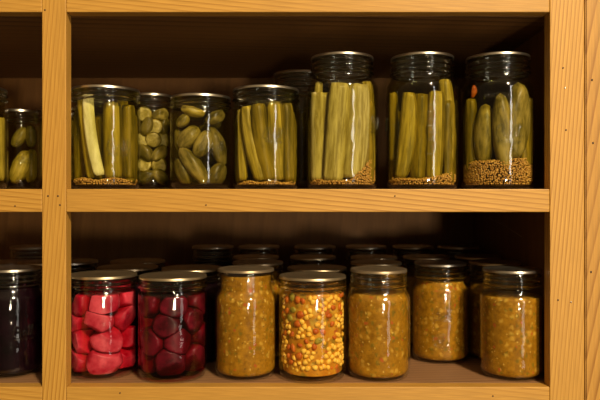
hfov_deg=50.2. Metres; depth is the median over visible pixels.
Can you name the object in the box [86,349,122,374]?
chunk
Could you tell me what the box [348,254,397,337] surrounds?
jar
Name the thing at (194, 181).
gherkin
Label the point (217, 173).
gherkin
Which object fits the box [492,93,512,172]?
whole pickle
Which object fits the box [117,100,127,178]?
spear
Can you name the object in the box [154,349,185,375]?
beet piece
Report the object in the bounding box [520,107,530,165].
spear
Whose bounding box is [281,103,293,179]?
spear
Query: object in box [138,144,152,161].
gherkin
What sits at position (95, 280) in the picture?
jar
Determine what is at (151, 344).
beet piece
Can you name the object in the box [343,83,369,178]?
spear
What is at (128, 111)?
spear
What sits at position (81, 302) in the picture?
chunk
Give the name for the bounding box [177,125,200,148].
gherkin
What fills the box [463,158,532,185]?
seeds
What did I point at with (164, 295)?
beet piece
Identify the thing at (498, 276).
jar
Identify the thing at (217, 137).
gherkin
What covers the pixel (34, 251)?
jar
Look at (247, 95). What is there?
jar
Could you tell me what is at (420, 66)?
jar
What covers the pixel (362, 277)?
jar
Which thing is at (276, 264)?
jar
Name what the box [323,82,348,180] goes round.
spear
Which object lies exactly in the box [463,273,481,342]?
relish
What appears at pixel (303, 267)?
jar
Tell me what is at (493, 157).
spear
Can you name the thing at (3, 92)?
jar
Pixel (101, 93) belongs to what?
jar
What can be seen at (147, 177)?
gherkin
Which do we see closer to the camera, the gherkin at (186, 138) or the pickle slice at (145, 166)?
the gherkin at (186, 138)
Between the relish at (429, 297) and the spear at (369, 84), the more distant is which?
the relish at (429, 297)
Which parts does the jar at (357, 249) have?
lid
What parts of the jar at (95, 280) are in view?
lid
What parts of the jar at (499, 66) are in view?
lid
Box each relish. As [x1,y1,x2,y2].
[217,273,274,376]
[271,278,283,356]
[281,290,343,376]
[340,288,345,353]
[345,262,350,328]
[349,286,402,294]
[349,289,407,377]
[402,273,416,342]
[413,279,467,360]
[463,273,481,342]
[468,280,522,356]
[481,291,542,377]
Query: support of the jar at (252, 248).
on the shelf unit
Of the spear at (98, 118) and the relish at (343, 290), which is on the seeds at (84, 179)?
the spear at (98, 118)
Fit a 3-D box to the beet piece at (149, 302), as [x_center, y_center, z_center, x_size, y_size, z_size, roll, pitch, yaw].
[-0.195,0.138,0.836,0.028,0.030,0.041,0,0,-14]
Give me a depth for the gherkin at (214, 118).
0.83 m
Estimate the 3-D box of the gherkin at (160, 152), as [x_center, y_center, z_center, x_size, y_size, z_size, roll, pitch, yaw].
[-0.202,-0.067,0.916,0.025,0.026,0.016,0,0,-44]
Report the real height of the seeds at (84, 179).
0.011 m
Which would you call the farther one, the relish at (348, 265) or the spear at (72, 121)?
the relish at (348, 265)
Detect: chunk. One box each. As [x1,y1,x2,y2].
[71,292,94,315]
[71,311,91,332]
[71,329,94,353]
[71,347,87,371]
[83,311,113,332]
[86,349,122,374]
[87,291,102,293]
[89,292,119,313]
[90,326,122,352]
[109,289,135,307]
[109,305,135,329]
[119,346,135,368]
[120,325,135,346]
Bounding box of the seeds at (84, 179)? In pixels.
[73,177,137,185]
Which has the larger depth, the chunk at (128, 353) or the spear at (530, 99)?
the chunk at (128, 353)
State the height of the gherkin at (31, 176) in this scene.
0.050 m
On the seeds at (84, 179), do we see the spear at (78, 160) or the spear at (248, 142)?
the spear at (78, 160)
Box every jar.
[0,88,8,185]
[0,109,39,187]
[0,264,41,377]
[9,244,41,259]
[18,259,74,297]
[35,107,77,187]
[71,84,140,188]
[71,258,98,272]
[71,270,137,379]
[97,263,157,280]
[110,258,165,271]
[132,92,172,188]
[138,271,206,382]
[161,264,221,361]
[170,93,231,188]
[192,244,233,261]
[194,260,232,280]
[215,265,276,380]
[232,84,299,188]
[233,254,278,265]
[233,259,283,359]
[238,244,279,259]
[270,69,331,187]
[278,271,346,383]
[287,264,347,356]
[290,254,335,265]
[294,244,335,259]
[306,51,378,188]
[345,244,386,266]
[347,266,409,381]
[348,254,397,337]
[348,259,404,352]
[385,51,458,188]
[392,244,433,260]
[402,254,449,345]
[411,260,468,363]
[437,244,479,259]
[454,254,501,271]
[461,51,535,188]
[466,259,524,359]
[479,265,542,381]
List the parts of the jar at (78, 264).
lid, glass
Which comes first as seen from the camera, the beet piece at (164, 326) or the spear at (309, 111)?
the beet piece at (164, 326)
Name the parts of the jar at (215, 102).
lid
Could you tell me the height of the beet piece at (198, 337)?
0.039 m
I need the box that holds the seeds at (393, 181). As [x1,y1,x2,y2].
[389,172,455,185]
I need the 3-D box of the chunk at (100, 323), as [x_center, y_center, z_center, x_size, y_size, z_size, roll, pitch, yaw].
[-0.264,0.158,0.843,0.039,0.029,0.034,0,0,-9]
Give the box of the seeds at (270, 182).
[237,180,294,185]
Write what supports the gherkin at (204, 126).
on the gherkin
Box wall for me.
[584,0,599,399]
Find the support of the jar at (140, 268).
on the shelf unit
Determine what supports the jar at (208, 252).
on the shelf unit
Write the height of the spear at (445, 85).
0.114 m
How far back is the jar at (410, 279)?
1.02 m
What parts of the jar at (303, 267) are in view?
lid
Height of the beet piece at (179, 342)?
0.034 m
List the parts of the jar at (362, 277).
lid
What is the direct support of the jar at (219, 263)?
on the shelf unit
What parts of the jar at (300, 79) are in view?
lid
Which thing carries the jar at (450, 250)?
on the shelf unit
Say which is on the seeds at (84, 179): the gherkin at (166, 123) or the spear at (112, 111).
the spear at (112, 111)
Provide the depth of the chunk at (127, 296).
0.86 m
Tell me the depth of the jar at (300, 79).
0.94 m
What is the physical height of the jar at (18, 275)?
0.143 m
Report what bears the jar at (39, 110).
on the shelf unit
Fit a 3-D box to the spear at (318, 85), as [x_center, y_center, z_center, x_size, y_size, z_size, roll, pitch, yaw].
[0.025,-0.144,0.848,0.011,0.026,0.006,0,0,2]
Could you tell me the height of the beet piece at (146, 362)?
0.035 m
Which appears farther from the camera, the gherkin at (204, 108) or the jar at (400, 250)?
the jar at (400, 250)
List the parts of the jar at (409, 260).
lid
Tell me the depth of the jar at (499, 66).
0.84 m
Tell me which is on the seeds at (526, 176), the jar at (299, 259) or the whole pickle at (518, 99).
the whole pickle at (518, 99)
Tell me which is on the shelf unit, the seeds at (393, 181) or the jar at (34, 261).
the jar at (34, 261)
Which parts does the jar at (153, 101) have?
lid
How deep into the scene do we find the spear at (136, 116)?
0.87 m
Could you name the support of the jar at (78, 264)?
on the shelf unit
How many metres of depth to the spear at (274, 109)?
0.83 m
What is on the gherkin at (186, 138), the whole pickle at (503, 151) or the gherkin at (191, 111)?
the gherkin at (191, 111)
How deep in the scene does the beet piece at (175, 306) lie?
0.81 m
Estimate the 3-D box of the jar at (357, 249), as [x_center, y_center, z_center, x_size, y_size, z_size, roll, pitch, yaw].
[0.118,0.157,1.140,0.080,0.153,0.080,0,0,6]
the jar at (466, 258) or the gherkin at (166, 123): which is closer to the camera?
the gherkin at (166, 123)
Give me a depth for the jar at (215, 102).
0.83 m
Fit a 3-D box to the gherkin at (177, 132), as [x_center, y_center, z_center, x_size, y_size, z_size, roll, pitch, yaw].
[-0.159,-0.079,0.844,0.015,0.029,0.015,0,0,-27]
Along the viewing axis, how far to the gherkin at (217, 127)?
0.87 m
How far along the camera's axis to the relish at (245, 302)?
0.83 m
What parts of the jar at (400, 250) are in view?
lid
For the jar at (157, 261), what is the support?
on the shelf unit
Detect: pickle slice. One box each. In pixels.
[136,106,151,121]
[138,133,147,145]
[138,158,151,171]
[145,132,160,146]
[151,119,162,133]
[151,159,166,170]
[159,133,169,146]
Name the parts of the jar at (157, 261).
lid, glass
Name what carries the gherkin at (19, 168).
in the jar at (18, 116)
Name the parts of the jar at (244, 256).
lid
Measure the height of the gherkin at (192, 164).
0.048 m
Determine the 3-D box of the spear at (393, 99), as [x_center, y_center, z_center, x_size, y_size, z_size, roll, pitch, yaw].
[0.125,-0.098,0.856,0.011,0.092,0.010,0,0,-14]
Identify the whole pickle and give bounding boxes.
[474,104,493,165]
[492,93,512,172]
[507,82,530,158]
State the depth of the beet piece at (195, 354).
0.83 m
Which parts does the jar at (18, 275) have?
lid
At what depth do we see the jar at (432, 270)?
0.92 m
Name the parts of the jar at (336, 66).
lid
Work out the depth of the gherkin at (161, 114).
0.91 m
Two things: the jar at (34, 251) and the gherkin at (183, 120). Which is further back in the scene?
the jar at (34, 251)
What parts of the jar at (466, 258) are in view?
glass, lid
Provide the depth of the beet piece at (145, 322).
0.83 m
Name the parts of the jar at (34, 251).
lid, glass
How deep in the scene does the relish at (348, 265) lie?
1.12 m
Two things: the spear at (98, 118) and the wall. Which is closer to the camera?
the wall
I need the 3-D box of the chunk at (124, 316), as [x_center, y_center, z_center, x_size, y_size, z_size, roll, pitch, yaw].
[-0.240,0.158,0.863,0.031,0.033,0.038,0,0,13]
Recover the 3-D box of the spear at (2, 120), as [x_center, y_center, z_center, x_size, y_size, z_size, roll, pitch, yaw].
[-0.404,-0.068,0.855,0.018,0.085,0.016,0,0,-1]
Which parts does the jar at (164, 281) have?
lid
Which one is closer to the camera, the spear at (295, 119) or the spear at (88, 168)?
the spear at (88, 168)
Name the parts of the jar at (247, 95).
lid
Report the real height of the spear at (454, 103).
0.110 m
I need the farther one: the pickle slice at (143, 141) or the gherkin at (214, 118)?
the pickle slice at (143, 141)
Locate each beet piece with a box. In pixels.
[140,293,161,317]
[140,312,160,331]
[140,327,164,355]
[140,348,155,372]
[146,291,174,300]
[152,313,180,338]
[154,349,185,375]
[159,295,187,317]
[163,328,190,353]
[179,307,202,333]
[180,292,204,313]
[185,343,204,371]
[190,321,204,345]
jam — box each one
[0,285,41,374]
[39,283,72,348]
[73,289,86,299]
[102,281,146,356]
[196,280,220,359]
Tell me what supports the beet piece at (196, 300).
on the beet piece at (198, 337)
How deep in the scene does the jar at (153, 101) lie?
0.91 m
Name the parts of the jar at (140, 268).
lid, glass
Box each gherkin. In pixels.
[9,151,29,183]
[11,127,25,146]
[25,149,36,183]
[26,126,36,146]
[137,170,153,184]
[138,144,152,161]
[141,117,152,136]
[151,108,168,120]
[151,144,167,161]
[152,168,168,184]
[161,119,169,134]
[174,129,181,150]
[174,158,191,183]
[176,113,189,127]
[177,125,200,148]
[178,148,207,183]
[181,105,204,117]
[189,105,208,119]
[190,169,207,183]
[192,130,212,157]
[198,123,212,131]
[200,157,213,170]
[203,113,221,129]
[203,151,216,163]
[205,110,224,125]
[206,127,226,164]
[207,163,226,183]
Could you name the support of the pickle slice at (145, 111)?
on the gherkin at (147, 123)
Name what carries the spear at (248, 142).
in the jar at (247, 95)
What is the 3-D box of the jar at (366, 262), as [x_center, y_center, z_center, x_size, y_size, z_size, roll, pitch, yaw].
[0.113,0.162,0.950,0.084,0.143,0.084,0,0,7]
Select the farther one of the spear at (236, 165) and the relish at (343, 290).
the relish at (343, 290)
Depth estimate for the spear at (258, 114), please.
0.83 m
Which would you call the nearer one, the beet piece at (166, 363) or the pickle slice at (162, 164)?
the beet piece at (166, 363)
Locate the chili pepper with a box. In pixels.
[471,85,476,97]
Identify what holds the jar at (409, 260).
on the shelf unit
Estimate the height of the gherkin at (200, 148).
0.036 m
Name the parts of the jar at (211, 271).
lid, glass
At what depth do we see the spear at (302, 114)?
0.94 m
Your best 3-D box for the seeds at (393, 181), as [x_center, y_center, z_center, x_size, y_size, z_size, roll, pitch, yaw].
[0.165,-0.029,0.862,0.089,0.018,0.089,0,0,29]
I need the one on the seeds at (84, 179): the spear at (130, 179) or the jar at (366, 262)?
the spear at (130, 179)
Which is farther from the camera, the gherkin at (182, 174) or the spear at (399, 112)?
the spear at (399, 112)
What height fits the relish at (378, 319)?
0.106 m
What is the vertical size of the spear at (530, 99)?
0.088 m
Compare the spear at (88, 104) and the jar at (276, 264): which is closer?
the spear at (88, 104)
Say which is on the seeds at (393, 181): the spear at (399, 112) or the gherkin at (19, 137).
the spear at (399, 112)
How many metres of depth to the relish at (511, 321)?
0.82 m
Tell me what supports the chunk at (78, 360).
in the jar at (95, 280)
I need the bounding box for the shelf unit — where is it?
[0,0,583,399]
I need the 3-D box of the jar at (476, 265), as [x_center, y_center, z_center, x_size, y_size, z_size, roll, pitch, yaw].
[0.291,0.162,0.955,0.084,0.143,0.084,0,0,17]
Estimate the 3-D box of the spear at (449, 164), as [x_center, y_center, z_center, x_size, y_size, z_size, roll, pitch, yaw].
[0.196,-0.076,0.840,0.014,0.108,0.022,0,0,35]
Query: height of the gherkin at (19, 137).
0.030 m
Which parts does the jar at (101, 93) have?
lid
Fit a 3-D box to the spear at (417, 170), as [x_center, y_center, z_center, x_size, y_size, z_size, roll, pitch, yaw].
[0.157,-0.083,0.841,0.025,0.114,0.019,0,0,-17]
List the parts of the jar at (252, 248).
lid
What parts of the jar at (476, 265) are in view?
lid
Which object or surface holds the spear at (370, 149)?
in the jar at (336, 66)
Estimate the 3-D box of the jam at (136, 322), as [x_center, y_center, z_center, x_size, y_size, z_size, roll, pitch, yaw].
[-0.259,0.175,0.963,0.086,0.108,0.086,0,0,-15]
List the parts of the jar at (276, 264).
lid, glass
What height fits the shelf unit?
0.619 m
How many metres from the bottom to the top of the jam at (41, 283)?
0.108 m
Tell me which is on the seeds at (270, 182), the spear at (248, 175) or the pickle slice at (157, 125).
the spear at (248, 175)
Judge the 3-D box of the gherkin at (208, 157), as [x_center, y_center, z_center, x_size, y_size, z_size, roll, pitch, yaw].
[-0.119,-0.062,0.870,0.025,0.025,0.025,0,0,-16]
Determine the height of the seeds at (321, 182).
0.039 m
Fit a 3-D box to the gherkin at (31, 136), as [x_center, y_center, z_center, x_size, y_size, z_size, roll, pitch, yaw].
[-0.387,-0.091,0.917,0.014,0.031,0.016,0,0,6]
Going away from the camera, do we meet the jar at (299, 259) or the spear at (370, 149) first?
the spear at (370, 149)
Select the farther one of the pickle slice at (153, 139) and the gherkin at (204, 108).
the pickle slice at (153, 139)
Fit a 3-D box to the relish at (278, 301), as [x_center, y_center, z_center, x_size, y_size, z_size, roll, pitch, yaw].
[-0.063,0.166,0.955,0.079,0.126,0.079,0,0,-22]
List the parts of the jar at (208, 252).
lid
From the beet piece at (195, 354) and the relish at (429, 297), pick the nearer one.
the beet piece at (195, 354)
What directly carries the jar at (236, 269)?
on the shelf unit
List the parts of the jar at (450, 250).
lid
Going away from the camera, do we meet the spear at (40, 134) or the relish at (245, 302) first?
the relish at (245, 302)
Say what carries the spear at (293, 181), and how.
in the jar at (247, 95)
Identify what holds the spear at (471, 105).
on the seeds at (526, 176)
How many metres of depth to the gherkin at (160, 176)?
0.91 m
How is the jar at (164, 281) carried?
on the shelf unit
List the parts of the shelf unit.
rail, rail, rail, panel, rail, rail, rail, panel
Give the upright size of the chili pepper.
0.017 m
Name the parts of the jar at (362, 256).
lid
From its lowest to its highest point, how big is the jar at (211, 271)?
0.135 m
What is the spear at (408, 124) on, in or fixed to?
on the seeds at (393, 181)
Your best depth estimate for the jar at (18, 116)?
0.90 m
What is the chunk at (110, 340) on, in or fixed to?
on the chunk at (97, 363)
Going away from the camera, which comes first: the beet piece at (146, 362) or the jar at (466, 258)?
the beet piece at (146, 362)
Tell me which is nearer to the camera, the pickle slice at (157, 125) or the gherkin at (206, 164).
the gherkin at (206, 164)
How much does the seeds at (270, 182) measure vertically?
0.007 m
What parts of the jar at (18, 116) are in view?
lid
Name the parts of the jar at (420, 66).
lid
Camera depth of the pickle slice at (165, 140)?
0.92 m
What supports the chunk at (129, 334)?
on the chunk at (128, 353)
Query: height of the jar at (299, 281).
0.135 m
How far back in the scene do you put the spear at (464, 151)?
0.87 m
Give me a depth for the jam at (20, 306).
0.84 m
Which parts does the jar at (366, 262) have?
lid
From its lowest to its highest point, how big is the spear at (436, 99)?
0.117 m
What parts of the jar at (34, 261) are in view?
lid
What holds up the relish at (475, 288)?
in the jar at (476, 265)
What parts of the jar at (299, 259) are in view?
lid, glass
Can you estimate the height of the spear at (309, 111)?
0.109 m
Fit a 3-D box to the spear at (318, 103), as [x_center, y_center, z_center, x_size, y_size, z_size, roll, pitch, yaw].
[0.028,-0.084,0.847,0.030,0.116,0.018,0,0,4]
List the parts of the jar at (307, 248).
lid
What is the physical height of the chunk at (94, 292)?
0.026 m
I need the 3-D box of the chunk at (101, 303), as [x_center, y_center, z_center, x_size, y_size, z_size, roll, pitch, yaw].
[-0.254,0.137,0.843,0.035,0.026,0.037,0,0,4]
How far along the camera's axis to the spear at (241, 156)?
0.84 m
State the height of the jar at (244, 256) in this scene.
0.143 m
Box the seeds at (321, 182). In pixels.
[309,160,374,185]
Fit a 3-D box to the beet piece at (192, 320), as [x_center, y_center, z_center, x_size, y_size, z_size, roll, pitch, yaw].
[-0.145,0.157,0.839,0.030,0.036,0.034,0,0,38]
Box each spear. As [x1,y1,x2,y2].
[0,117,5,180]
[39,119,41,179]
[71,120,73,180]
[73,111,83,182]
[77,99,94,177]
[83,99,103,175]
[93,115,105,182]
[103,101,122,177]
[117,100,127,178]
[122,105,135,177]
[126,128,136,182]
[134,116,137,183]
[235,116,244,183]
[237,109,247,179]
[240,105,263,180]
[245,161,249,180]
[250,103,274,180]
[266,101,284,180]
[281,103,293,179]
[285,112,295,182]
[295,111,308,180]
[295,119,296,181]
[309,111,312,180]
[310,92,328,179]
[315,81,322,91]
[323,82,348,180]
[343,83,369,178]
[361,81,375,169]
[364,100,373,182]
[388,121,398,182]
[389,92,397,160]
[395,92,417,177]
[398,111,404,183]
[409,93,427,178]
[425,90,444,180]
[438,79,454,165]
[444,100,454,182]
[454,103,455,173]
[463,114,465,164]
[465,99,476,170]
[486,109,497,167]
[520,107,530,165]
[529,98,532,164]
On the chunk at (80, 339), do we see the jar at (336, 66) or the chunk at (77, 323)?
the chunk at (77, 323)
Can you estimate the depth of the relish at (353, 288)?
0.93 m
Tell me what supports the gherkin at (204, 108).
in the jar at (215, 102)
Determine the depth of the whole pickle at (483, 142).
0.83 m
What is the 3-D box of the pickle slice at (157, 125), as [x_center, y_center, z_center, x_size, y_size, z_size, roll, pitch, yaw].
[-0.207,-0.104,0.911,0.023,0.022,0.006,0,0,-12]
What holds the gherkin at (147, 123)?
on the pickle slice at (143, 141)
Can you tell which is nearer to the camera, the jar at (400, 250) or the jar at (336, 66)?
the jar at (336, 66)
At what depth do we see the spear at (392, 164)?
0.87 m
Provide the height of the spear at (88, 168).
0.105 m
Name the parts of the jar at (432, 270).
lid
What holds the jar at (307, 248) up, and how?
on the shelf unit
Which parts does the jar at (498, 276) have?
lid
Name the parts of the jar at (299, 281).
lid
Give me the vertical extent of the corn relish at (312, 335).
0.105 m
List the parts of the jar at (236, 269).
lid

